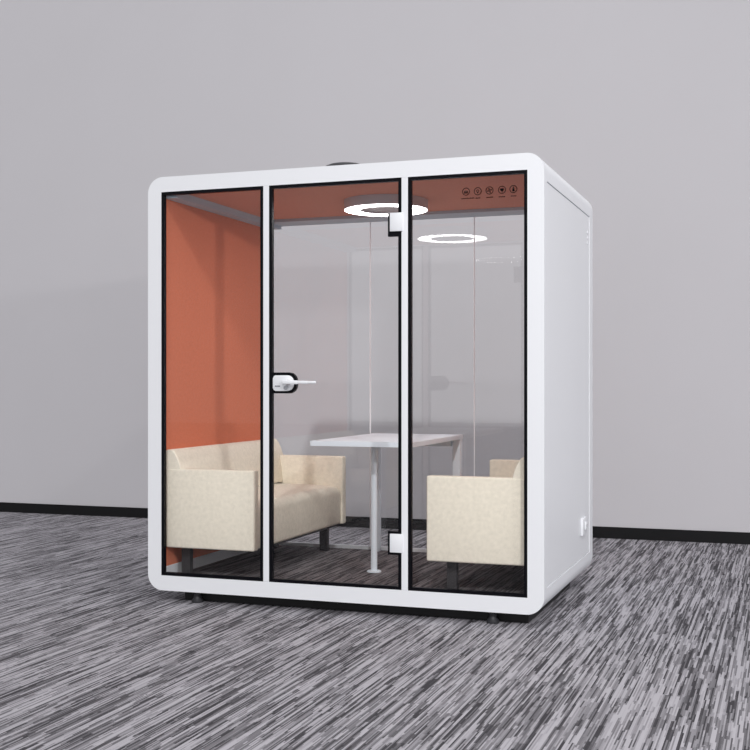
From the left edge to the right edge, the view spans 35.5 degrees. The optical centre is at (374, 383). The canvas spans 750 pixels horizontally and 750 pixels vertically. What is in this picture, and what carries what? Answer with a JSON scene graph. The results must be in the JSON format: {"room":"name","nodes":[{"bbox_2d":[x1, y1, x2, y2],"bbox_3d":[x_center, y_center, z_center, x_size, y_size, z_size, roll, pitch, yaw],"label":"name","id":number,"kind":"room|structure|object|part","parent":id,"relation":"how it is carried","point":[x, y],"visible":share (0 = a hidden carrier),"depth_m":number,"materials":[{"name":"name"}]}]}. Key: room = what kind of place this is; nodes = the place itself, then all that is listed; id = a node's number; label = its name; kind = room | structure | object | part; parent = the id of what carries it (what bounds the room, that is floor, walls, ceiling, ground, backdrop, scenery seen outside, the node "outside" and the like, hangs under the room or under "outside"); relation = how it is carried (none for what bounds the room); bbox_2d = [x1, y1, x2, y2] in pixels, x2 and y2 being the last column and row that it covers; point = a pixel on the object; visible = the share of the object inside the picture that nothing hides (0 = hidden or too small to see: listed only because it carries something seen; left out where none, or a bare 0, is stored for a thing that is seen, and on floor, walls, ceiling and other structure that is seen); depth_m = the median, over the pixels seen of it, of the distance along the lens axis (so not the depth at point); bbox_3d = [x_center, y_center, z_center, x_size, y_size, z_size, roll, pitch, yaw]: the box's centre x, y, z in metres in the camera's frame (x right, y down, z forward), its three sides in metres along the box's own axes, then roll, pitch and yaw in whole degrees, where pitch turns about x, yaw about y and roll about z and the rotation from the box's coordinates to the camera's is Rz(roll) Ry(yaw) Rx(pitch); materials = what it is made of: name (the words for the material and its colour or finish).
{"room":"office","nodes":[
{"label":"office","id":0,"kind":"room"},
{"bbox_2d":[0,0,749,531],"bbox_3d":[-0.058,-2.060,9.746,44.000,6.500,0.150,0,0,20],"label":"wall","id":1,"kind":"structure","parent":0,"point":[641,107],"depth_m":9.58,"materials":[{"name":"grey paint"}]},
{"bbox_2d":[0,502,749,544],"bbox_3d":[-0.085,1.146,9.668,44.000,0.088,0.014,0,0,20],"label":"baseboard","id":2,"kind":"structure","parent":1,"relation":"attached to","point":[351,521],"depth_m":9.51,"materials":[{"name":"black plastic"}]},
{"bbox_2d":[0,512,749,749],"bbox_3d":[-4.979,1.240,-4.143,44.000,0.100,29.620,0,0,20],"label":"floor","id":3,"kind":"structure","parent":0,"point":[647,647],"depth_m":5.00,"materials":[{"name":"carpet"}]},
{"bbox_2d":[148,153,592,623],"bbox_3d":[0.026,-0.032,6.706,2.188,2.444,1.531,0,0,20],"label":"booth","id":4,"kind":"object","parent":3,"relation":"on","point":[212,378],"visible":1,"depth_m":6.36,"materials":[{"name":"white metal"}]},
{"bbox_3d":[-0.925,1.034,7.082,0.016,0.061,1.396,0,0,20],"label":"skirting","id":5,"kind":"part","parent":4,"relation":"part of","materials":[{"name":"white"}]},
{"bbox_2d":[166,439,345,572],"bbox_3d":[-0.668,0.714,6.987,0.535,0.702,1.382,0,0,20],"label":"sofa","id":6,"kind":"object","parent":4,"relation":"on","point":[213,491],"visible":0.77,"depth_m":6.49,"materials":[{"name":"beige fabric"}]},
{"bbox_3d":[-1.042,0.987,6.503,0.052,0.157,0.040,0,0,20],"label":"leg","id":7,"kind":"part","parent":6,"relation":"part of","materials":[{"name":"grey metal"}]},
{"bbox_3d":[-0.887,0.683,6.366,0.533,0.432,0.064,0,0,20],"label":"armrest","id":8,"kind":"part","parent":6,"relation":"part of","materials":[{"name":"beige fabric"}]},
{"bbox_3d":[-0.865,0.500,7.057,0.118,0.275,1.374,0,0,20],"label":"backrest","id":9,"kind":"part","parent":6,"relation":"part of","materials":[{"name":"beige fabric"}]},
{"bbox_3d":[-0.671,0.903,6.988,0.495,0.010,1.253,0,0,20],"label":"seat frame","id":10,"kind":"part","parent":6,"relation":"part of","materials":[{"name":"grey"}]},
{"bbox_3d":[-0.664,0.768,6.986,0.500,0.259,1.253,0,0,20],"label":"seat","id":11,"kind":"part","parent":6,"relation":"part of","materials":[{"name":"beige fabric"}]},
{"bbox_3d":[-0.447,0.683,7.608,0.533,0.432,0.064,0,0,20],"label":"armrest","id":12,"kind":"part","parent":6,"relation":"part of","materials":[{"name":"beige fabric"}]},
{"bbox_3d":[-0.324,0.987,7.482,0.052,0.157,0.040,0,0,20],"label":"leg","id":13,"kind":"part","parent":6,"relation":"part of","materials":[{"name":"grey metal"}]},
{"bbox_3d":[-0.419,-0.002,6.087,0.262,0.082,0.066,0,0,20],"label":"door handle","id":14,"kind":"part","parent":4,"relation":"part of","materials":[{"name":"white"}]},
{"bbox_3d":[0.033,-1.061,6.636,1.943,0.018,1.196,0,0,20],"label":"ceiling panel","id":15,"kind":"part","parent":4,"relation":"part of","materials":[{"name":"orange fabric"}]},
{"bbox_2d":[344,194,427,215],"bbox_3d":[0.063,-1.024,6.738,0.482,0.056,0.482,0,0,20],"label":"ring light","id":16,"kind":"object","parent":4,"relation":"attached to","point":[371,204],"visible":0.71,"depth_m":6.59,"materials":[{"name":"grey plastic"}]},
{"bbox_2d":[310,433,462,572],"bbox_3d":[0.092,0.692,6.889,0.591,0.747,1.065,0,0,20],"label":"meeting table","id":17,"kind":"object","parent":4,"relation":"on","point":[375,441],"visible":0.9,"depth_m":6.65,"materials":[{"name":"white laminate"}]},
{"bbox_3d":[-0.005,0.703,6.624,0.037,0.708,0.037,0,0,20],"label":"post","id":18,"kind":"part","parent":17,"relation":"part of","materials":[{"name":"white metal"}]},
{"bbox_3d":[-0.005,1.060,6.624,0.082,0.009,0.082,0,0,20],"label":"plate","id":19,"kind":"part","parent":17,"relation":"part of","materials":[{"name":"white metal"}]},
{"bbox_3d":[0.007,0.705,7.451,0.048,0.720,0.058,0,0,20],"label":"leg","id":20,"kind":"part","parent":17,"relation":"part of","materials":[{"name":"white metal"}]},
{"bbox_3d":[0.260,0.367,7.363,0.463,0.045,0.050,0,0,20],"label":"rail","id":21,"kind":"part","parent":17,"relation":"part of","materials":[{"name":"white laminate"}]},
{"bbox_3d":[0.512,0.705,7.273,0.048,0.720,0.058,0,0,20],"label":"leg","id":22,"kind":"part","parent":17,"relation":"part of","materials":[{"name":"white metal"}]},
{"bbox_2d":[427,457,523,588],"bbox_3d":[0.742,0.714,6.488,0.535,0.702,1.382,0,0,20],"label":"sofa","id":23,"kind":"object","parent":4,"relation":"on","point":[471,519],"visible":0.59,"depth_m":5.84,"materials":[{"name":"beige fabric"}]},
{"bbox_3d":[0.397,0.987,5.993,0.052,0.157,0.040,0,0,20],"label":"leg","id":24,"kind":"part","parent":23,"relation":"part of","materials":[{"name":"grey metal"}]},
{"bbox_3d":[0.521,0.683,5.867,0.533,0.432,0.064,0,0,20],"label":"armrest","id":25,"kind":"part","parent":23,"relation":"part of","materials":[{"name":"beige fabric"}]},
{"bbox_3d":[0.961,0.683,7.109,0.533,0.432,0.064,0,0,20],"label":"armrest","id":26,"kind":"part","parent":23,"relation":"part of","materials":[{"name":"beige fabric"}]},
{"bbox_3d":[0.938,0.500,6.418,0.118,0.275,1.374,0,0,20],"label":"backrest","id":27,"kind":"part","parent":23,"relation":"part of","materials":[{"name":"beige fabric"}]},
{"bbox_3d":[1.055,0.005,6.353,0.005,1.986,1.291,0,0,20],"label":"panel","id":28,"kind":"part","parent":4,"relation":"part of","materials":[{"name":"white metal"}]},
{"bbox_2d":[581,516,586,535],"bbox_3d":[1.206,0.821,6.737,0.023,0.097,0.138,0,0,20],"label":"power socket","id":29,"kind":"object","parent":4,"relation":"attached to","point":[584,519],"visible":1,"depth_m":6.72,"materials":[{"name":"white plastic"}]}
]}

